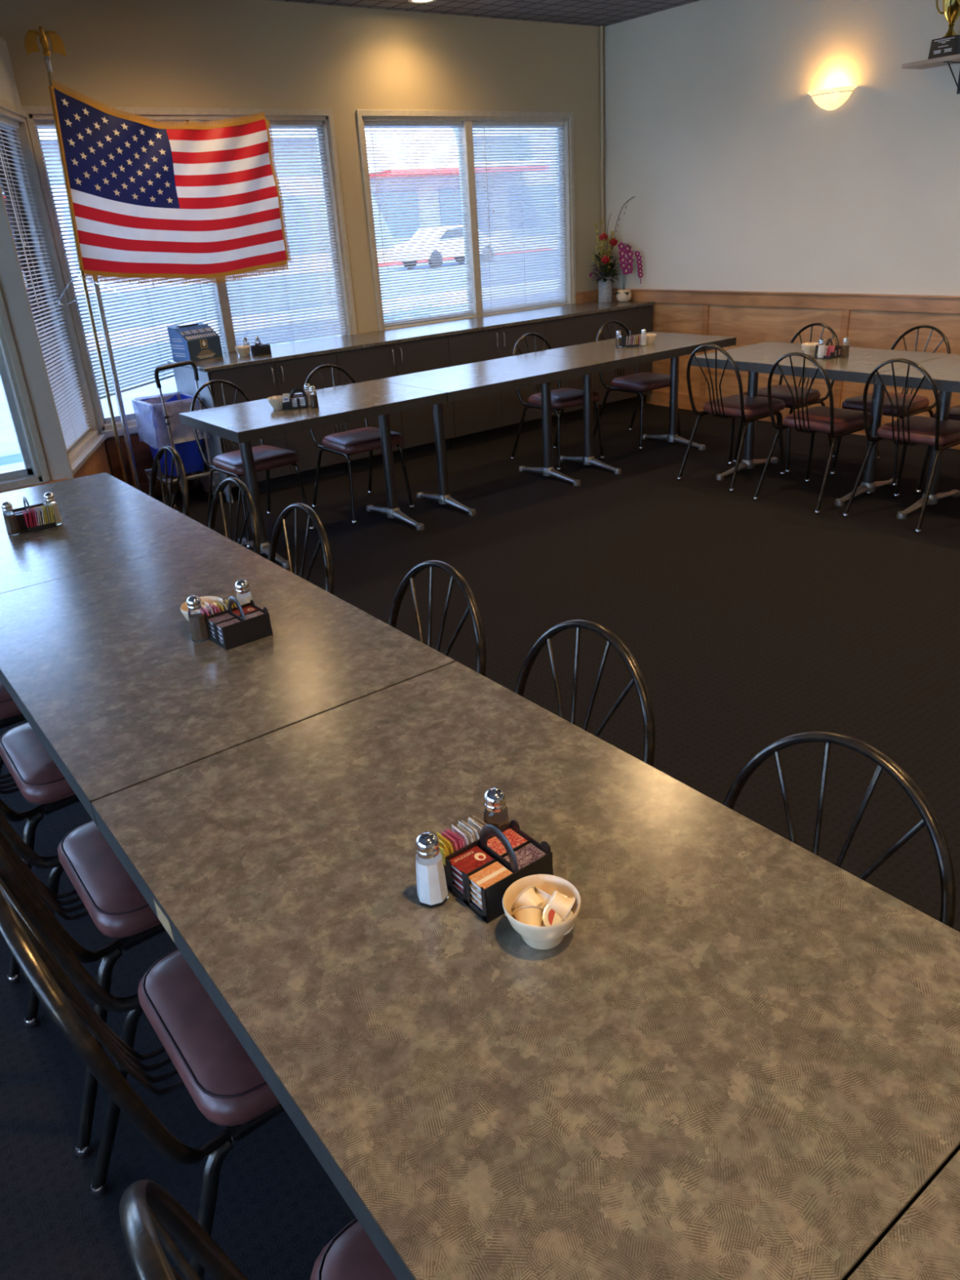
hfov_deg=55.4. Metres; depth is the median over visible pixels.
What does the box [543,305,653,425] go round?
base cabinet
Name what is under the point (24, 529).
condiment caddy
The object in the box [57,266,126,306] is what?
clothes hanger
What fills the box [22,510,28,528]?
packet
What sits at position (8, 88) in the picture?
wall
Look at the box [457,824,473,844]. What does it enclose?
packet
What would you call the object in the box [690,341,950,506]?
dining table
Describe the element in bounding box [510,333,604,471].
dining chair
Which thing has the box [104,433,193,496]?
wall
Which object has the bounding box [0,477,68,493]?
trim
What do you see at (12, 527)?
glass jar
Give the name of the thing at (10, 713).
dining chair
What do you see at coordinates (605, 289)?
flower vase
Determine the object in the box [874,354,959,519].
dining table
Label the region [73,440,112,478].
wall
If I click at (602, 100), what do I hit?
trim
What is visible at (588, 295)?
trim
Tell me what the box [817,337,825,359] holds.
salt shaker
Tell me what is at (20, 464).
ground strip
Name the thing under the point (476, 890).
tub
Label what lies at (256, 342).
glass jar
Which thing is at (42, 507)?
packet
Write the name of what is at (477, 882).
tub
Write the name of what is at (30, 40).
flagpole
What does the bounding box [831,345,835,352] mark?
packet
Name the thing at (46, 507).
packet
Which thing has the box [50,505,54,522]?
packet
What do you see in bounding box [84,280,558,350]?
pavement
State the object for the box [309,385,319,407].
pepper shaker
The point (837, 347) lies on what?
tray
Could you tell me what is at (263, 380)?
base cabinet
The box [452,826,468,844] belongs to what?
packet
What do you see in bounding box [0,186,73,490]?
wall
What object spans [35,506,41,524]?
packet
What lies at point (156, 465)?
dining chair
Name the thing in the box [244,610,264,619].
tub
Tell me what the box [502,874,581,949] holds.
bowl
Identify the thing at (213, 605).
packet
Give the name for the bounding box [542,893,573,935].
cup
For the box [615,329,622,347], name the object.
pepper shaker
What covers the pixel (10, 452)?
ground
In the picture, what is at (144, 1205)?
dining chair
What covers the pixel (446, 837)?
packet
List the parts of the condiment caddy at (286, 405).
handle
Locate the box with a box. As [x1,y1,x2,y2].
[167,322,222,361]
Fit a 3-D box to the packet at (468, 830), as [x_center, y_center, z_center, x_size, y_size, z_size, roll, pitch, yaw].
[-0.016,0.289,1.298,0.007,0.065,0.035,-21,30,-32]
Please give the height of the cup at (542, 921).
0.036 m
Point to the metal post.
(96, 286)
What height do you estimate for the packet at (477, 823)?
0.065 m
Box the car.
[392,225,501,268]
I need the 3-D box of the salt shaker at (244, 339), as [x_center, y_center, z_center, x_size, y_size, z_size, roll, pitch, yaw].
[-1.558,-1.960,6.092,0.040,0.109,0.040,-13,26,-19]
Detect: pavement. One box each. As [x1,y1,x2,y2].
[74,243,557,295]
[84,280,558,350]
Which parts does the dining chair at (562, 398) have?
leg, leg, leg, seat, leg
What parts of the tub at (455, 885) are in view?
jam tub, jam tub, jam tub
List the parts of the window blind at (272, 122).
rail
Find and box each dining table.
[0,472,225,593]
[0,537,455,826]
[90,661,959,1279]
[178,379,447,568]
[374,353,608,515]
[528,331,736,474]
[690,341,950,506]
[847,1149,959,1279]
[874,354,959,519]
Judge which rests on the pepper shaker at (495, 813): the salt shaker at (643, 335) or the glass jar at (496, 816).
the glass jar at (496, 816)
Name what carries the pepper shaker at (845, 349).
on the dining table at (755, 358)
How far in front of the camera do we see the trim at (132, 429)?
6.00 m
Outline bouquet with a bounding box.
[588,196,635,283]
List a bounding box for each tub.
[13,509,25,513]
[208,613,233,624]
[215,618,239,630]
[232,605,257,615]
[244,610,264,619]
[290,397,297,401]
[298,396,306,400]
[449,845,493,894]
[451,865,462,875]
[468,861,512,911]
[469,879,480,890]
[470,887,481,897]
[487,828,527,855]
[503,843,546,869]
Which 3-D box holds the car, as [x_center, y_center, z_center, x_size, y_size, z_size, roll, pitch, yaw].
[-1.312,-16.013,37.203,4.482,1.480,1.820,-24,32,-37]
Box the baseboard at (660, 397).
[653,390,959,449]
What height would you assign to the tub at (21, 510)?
0.011 m
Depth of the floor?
3.59 m
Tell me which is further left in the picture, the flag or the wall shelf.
the flag
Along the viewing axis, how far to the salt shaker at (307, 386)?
4.81 m
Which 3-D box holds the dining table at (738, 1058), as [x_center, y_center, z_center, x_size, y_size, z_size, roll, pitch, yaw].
[0.040,0.678,1.436,0.758,0.750,1.445,-21,30,-32]
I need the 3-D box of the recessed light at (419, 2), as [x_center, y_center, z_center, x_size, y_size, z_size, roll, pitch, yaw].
[-0.377,-4.217,6.025,0.196,0.009,0.196,-21,30,-32]
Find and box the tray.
[812,344,842,359]
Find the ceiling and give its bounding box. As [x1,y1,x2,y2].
[270,0,699,26]
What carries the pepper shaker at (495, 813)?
on the dining table at (738, 1058)
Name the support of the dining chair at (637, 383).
on the floor
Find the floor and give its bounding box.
[0,403,959,1279]
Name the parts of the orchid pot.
pot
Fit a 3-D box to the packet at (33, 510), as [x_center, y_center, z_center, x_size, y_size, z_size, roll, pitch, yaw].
[-1.462,-0.399,3.006,0.007,0.065,0.036,-22,30,-34]
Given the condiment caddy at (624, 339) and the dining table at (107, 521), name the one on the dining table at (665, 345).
the condiment caddy at (624, 339)
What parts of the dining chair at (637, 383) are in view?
leg, leg, leg, seat, leg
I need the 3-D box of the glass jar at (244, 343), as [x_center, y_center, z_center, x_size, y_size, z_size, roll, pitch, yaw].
[-1.558,-1.951,6.096,0.040,0.088,0.040,7,27,22]
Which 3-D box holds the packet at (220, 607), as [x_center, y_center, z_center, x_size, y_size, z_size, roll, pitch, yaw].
[-0.601,-0.057,2.139,0.009,0.065,0.036,-20,29,-32]
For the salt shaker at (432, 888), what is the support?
on the dining table at (738, 1058)
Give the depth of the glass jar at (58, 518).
3.04 m
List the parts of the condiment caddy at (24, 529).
handle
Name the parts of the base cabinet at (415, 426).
door, handle, handle, door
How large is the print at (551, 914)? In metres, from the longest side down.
0.026 x 0.009 x 0.001 m
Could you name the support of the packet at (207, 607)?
in the condiment caddy at (243, 632)
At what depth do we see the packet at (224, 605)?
2.13 m
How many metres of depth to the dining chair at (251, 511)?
3.10 m
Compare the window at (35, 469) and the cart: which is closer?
the window at (35, 469)
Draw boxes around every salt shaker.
[44,491,62,524]
[235,578,252,604]
[242,337,250,354]
[304,383,310,404]
[415,831,448,907]
[640,328,646,346]
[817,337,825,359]
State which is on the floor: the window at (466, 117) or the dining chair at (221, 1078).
the dining chair at (221, 1078)
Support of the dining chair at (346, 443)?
on the floor
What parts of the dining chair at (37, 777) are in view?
leg, seat, leg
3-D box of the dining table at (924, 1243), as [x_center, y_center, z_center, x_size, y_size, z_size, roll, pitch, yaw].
[0.776,1.041,0.543,0.757,0.750,1.445,-21,30,-32]
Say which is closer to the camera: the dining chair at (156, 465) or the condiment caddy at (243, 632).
the condiment caddy at (243, 632)
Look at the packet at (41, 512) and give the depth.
3.01 m
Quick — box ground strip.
[0,462,24,472]
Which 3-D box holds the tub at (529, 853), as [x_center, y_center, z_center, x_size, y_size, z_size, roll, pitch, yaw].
[0.063,0.301,1.250,0.050,0.011,0.040,-21,30,-32]
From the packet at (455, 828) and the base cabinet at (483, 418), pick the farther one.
the base cabinet at (483, 418)
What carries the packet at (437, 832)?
in the condiment caddy at (492, 895)
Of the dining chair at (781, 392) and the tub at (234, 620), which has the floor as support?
the dining chair at (781, 392)
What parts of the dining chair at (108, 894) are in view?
leg, seat, leg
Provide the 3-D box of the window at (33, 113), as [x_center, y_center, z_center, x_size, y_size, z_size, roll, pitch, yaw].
[-1.782,-2.499,6.127,2.005,1.843,0.134,-21,30,-32]
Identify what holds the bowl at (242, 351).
on the countertop
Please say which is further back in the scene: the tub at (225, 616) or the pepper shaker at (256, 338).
the pepper shaker at (256, 338)
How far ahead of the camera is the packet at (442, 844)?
1.25 m
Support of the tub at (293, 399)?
on the tub
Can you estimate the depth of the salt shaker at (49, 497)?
3.03 m
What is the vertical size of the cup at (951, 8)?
0.270 m
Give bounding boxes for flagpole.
[24,26,128,484]
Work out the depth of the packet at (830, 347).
5.14 m
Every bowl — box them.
[180,595,223,621]
[235,345,249,356]
[266,395,282,409]
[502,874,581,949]
[646,333,656,344]
[801,342,819,354]
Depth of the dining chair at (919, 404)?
5.41 m
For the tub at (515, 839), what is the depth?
1.28 m
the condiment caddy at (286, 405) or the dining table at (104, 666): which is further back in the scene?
the condiment caddy at (286, 405)
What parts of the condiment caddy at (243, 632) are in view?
handle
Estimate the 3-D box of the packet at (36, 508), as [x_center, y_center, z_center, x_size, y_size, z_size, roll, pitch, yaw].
[-1.456,-0.404,3.009,0.010,0.064,0.035,-20,29,-31]
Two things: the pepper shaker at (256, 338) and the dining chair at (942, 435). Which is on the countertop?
the pepper shaker at (256, 338)
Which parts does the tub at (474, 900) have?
jam tub, jam tub, jam tub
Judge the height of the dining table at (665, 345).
0.750 m
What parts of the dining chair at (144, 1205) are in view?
seat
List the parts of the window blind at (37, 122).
rail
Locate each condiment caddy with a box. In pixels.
[13,496,57,534]
[204,595,272,650]
[250,338,271,355]
[282,386,308,409]
[443,819,553,924]
[621,330,639,347]
[812,337,842,359]
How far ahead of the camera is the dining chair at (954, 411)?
5.14 m
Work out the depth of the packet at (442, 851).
1.25 m
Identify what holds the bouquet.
in the flower vase
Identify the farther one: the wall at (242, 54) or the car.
the car
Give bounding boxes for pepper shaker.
[0,501,21,535]
[186,595,209,642]
[254,335,260,345]
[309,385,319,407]
[483,786,509,828]
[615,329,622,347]
[840,337,849,357]
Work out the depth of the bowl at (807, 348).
5.33 m
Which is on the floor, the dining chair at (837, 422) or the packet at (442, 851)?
the dining chair at (837, 422)
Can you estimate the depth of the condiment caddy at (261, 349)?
6.01 m
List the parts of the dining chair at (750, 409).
leg, leg, seat, leg, leg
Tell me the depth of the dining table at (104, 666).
1.99 m
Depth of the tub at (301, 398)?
4.76 m
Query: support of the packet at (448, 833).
in the condiment caddy at (492, 895)
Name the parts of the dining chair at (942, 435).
leg, leg, seat, leg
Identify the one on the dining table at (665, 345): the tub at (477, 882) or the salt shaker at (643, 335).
the salt shaker at (643, 335)
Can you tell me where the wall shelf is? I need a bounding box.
[902,53,959,93]
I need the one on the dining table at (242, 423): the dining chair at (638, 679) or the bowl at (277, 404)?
the bowl at (277, 404)
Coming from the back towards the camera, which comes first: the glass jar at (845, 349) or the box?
the box
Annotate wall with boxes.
[0,0,604,486]
[0,35,21,107]
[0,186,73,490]
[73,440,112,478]
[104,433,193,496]
[604,0,959,421]
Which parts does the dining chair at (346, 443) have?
leg, leg, seat, leg, leg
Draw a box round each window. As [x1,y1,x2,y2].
[0,98,106,475]
[0,288,50,489]
[21,106,357,431]
[355,109,576,330]
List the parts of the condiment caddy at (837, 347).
handle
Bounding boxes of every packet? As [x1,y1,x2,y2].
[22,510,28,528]
[26,508,31,528]
[29,507,35,526]
[29,511,33,527]
[31,507,37,526]
[35,506,39,525]
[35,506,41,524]
[39,506,44,524]
[41,505,48,524]
[41,506,45,524]
[44,505,50,523]
[48,506,52,523]
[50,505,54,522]
[202,606,208,616]
[204,604,213,615]
[208,604,217,613]
[212,604,219,613]
[216,601,223,612]
[219,601,227,610]
[282,395,288,402]
[436,831,453,852]
[437,833,453,854]
[439,840,447,856]
[439,845,445,865]
[440,830,457,852]
[444,828,462,849]
[447,828,464,847]
[451,824,466,846]
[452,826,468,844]
[457,820,475,841]
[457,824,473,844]
[461,820,478,840]
[463,822,479,839]
[467,818,481,829]
[468,817,481,838]
[468,817,483,827]
[472,815,486,826]
[828,345,832,355]
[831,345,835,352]
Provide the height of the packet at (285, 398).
0.065 m
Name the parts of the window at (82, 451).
pane, sash, sill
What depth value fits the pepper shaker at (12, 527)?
2.95 m
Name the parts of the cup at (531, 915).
lid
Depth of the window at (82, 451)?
5.35 m
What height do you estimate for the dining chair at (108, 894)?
0.847 m
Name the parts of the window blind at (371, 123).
pull cord, rail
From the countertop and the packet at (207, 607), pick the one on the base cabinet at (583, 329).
the countertop
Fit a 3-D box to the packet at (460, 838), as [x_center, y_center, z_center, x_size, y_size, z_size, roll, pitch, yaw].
[-0.030,0.297,1.288,0.008,0.064,0.035,-22,30,-34]
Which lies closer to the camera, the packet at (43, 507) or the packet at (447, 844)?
the packet at (447, 844)
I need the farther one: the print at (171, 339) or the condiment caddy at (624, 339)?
the condiment caddy at (624, 339)
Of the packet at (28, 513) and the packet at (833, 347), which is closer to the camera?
the packet at (28, 513)
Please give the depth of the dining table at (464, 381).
5.49 m
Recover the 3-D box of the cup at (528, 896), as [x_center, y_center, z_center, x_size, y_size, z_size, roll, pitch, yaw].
[0.066,0.334,1.178,0.035,0.042,0.051,20,34,41]
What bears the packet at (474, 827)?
in the condiment caddy at (492, 895)
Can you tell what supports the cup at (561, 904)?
in the bowl at (547, 937)
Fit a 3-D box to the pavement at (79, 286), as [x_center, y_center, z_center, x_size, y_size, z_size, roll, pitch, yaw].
[-4.991,-18.278,44.248,170.000,0.140,5.800,-21,30,-32]
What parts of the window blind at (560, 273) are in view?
pull cord, rail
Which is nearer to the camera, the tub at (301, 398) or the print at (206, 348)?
the tub at (301, 398)
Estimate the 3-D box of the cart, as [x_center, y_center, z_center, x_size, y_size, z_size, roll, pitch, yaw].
[-1.972,-1.335,5.903,0.368,0.908,0.450,-21,30,-32]
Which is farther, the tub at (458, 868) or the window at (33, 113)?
the window at (33, 113)
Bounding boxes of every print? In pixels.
[170,338,185,356]
[175,324,216,339]
[197,339,214,358]
[547,908,555,925]
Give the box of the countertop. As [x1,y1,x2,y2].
[167,300,654,372]
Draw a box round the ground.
[0,250,559,466]
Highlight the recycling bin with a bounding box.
[131,391,211,476]
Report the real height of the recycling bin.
0.469 m
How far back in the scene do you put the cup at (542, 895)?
1.17 m
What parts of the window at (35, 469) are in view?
sash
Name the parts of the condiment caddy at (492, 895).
handle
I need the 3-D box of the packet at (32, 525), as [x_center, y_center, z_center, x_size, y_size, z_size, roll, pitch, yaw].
[-1.475,-0.395,2.999,0.006,0.065,0.035,-22,30,-34]
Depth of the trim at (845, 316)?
6.68 m
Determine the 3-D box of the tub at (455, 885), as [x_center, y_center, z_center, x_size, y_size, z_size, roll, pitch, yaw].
[-0.011,0.321,1.258,0.050,0.046,0.040,-21,30,-32]
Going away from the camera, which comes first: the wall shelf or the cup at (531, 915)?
the cup at (531, 915)
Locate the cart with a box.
[143,360,225,510]
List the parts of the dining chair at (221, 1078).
leg, seat, leg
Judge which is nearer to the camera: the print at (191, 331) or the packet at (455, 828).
the packet at (455, 828)
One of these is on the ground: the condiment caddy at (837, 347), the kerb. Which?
the kerb
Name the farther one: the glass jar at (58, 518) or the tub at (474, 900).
the glass jar at (58, 518)
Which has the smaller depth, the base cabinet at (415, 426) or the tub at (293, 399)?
the tub at (293, 399)
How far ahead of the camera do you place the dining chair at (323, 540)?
2.76 m
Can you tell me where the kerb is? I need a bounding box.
[377,248,549,266]
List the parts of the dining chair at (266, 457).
leg, leg, seat, leg, leg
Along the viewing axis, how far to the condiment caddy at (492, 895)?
1.23 m
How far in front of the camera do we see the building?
46.71 m
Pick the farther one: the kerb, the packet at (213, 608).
the kerb
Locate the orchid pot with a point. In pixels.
(624, 295)
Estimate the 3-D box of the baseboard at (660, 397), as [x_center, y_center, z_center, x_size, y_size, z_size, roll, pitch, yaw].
[4.316,-0.774,4.702,0.034,0.125,9.160,-21,30,-32]
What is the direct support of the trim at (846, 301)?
attached to the wall at (738, 180)
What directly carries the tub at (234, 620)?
on the tub
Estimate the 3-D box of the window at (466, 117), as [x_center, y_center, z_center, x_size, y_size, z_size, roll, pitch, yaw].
[-0.042,-3.317,7.226,2.030,1.493,0.134,-21,30,-32]
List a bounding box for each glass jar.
[2,510,21,535]
[44,500,62,524]
[236,591,252,604]
[243,342,250,354]
[254,340,260,345]
[483,806,509,828]
[840,342,848,357]
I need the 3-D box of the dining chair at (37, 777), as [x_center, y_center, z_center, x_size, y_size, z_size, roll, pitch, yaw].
[-1.066,0.299,2.305,0.542,0.847,0.439,-21,30,-32]
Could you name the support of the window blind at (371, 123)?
attached to the window at (466, 117)
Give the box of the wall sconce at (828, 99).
[807,85,857,110]
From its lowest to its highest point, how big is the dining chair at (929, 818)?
0.847 m
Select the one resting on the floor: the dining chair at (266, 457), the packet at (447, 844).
the dining chair at (266, 457)
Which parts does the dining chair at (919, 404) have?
leg, seat, leg, leg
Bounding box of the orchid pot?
[613,241,643,302]
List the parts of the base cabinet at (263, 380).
door, handle, handle, door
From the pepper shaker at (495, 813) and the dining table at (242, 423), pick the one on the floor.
the dining table at (242, 423)
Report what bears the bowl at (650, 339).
on the dining table at (665, 345)
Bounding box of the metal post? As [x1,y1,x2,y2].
[91,275,141,491]
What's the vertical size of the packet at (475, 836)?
0.064 m
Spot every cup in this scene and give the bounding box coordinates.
[505,905,543,926]
[511,884,542,909]
[534,887,551,914]
[541,914,544,926]
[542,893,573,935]
[543,890,574,922]
[936,0,959,37]
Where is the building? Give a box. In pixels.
[37,126,558,284]
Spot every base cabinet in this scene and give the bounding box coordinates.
[173,352,346,502]
[335,335,455,473]
[448,321,545,448]
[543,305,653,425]
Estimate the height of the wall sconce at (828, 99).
0.130 m
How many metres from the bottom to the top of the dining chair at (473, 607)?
0.847 m
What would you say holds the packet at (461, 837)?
in the condiment caddy at (492, 895)
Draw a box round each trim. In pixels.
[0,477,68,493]
[100,425,144,438]
[575,289,598,303]
[600,26,604,251]
[612,288,959,314]
[698,304,849,408]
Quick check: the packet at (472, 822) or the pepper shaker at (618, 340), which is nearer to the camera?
the packet at (472, 822)
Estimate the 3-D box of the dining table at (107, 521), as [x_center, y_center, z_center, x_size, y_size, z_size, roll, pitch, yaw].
[-1.431,-0.048,3.225,0.757,0.750,1.445,-21,30,-32]
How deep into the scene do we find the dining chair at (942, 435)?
4.66 m
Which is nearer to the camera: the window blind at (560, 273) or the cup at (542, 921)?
the cup at (542, 921)
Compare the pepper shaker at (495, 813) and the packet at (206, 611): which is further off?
the packet at (206, 611)
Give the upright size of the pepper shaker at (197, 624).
0.109 m
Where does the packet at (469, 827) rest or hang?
in the condiment caddy at (492, 895)
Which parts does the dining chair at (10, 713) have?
seat, leg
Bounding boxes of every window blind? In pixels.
[0,115,91,451]
[33,120,225,399]
[199,120,346,346]
[364,120,474,328]
[471,121,567,315]
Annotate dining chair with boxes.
[0,680,26,728]
[0,721,79,985]
[0,811,165,1159]
[0,866,284,1279]
[119,1178,396,1279]
[148,445,189,517]
[190,379,314,549]
[208,477,260,555]
[267,502,333,594]
[303,364,414,524]
[387,560,486,676]
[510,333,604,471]
[514,619,655,766]
[593,320,680,449]
[676,343,785,492]
[722,731,955,928]
[733,322,839,473]
[752,351,873,515]
[830,324,951,487]
[842,358,959,533]
[915,404,959,493]
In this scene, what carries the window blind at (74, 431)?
attached to the window at (82, 451)
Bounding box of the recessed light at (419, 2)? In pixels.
[408,0,435,4]
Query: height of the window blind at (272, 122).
1.415 m
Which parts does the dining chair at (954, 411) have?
leg, seat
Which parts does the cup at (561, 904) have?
lid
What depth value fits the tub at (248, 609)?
2.13 m
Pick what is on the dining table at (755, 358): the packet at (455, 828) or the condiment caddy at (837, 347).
the condiment caddy at (837, 347)
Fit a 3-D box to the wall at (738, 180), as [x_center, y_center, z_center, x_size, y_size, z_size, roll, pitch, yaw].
[4.048,-2.179,4.440,0.138,2.923,9.940,-21,30,-32]
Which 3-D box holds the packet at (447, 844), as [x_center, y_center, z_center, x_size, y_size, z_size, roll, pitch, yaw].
[-0.045,0.303,1.278,0.007,0.064,0.035,-20,29,-31]
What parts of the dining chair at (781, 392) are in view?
leg, leg, seat, leg, leg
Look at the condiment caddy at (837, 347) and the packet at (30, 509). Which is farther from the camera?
the condiment caddy at (837, 347)
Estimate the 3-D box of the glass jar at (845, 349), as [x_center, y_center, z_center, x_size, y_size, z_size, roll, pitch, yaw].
[2.063,-1.641,5.163,0.040,0.088,0.040,-4,25,0]
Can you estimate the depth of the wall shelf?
5.39 m
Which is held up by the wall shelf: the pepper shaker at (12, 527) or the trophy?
the trophy
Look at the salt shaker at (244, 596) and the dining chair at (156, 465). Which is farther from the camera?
the dining chair at (156, 465)
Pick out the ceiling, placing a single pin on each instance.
(599, 13)
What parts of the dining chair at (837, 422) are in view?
leg, leg, seat, leg, leg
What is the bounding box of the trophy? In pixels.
[928,0,959,59]
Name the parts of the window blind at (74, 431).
pull cord, rail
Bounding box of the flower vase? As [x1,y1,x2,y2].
[598,275,612,302]
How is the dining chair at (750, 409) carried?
on the floor
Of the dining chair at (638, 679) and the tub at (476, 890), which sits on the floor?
the dining chair at (638, 679)
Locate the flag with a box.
[48,79,291,284]
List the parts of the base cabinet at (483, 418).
door, handle, door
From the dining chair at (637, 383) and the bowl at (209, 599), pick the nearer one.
the bowl at (209, 599)
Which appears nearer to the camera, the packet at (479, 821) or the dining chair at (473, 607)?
the packet at (479, 821)
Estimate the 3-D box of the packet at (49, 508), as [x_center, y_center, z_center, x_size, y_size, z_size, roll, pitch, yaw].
[-1.426,-0.413,3.032,0.008,0.065,0.036,-22,30,-34]

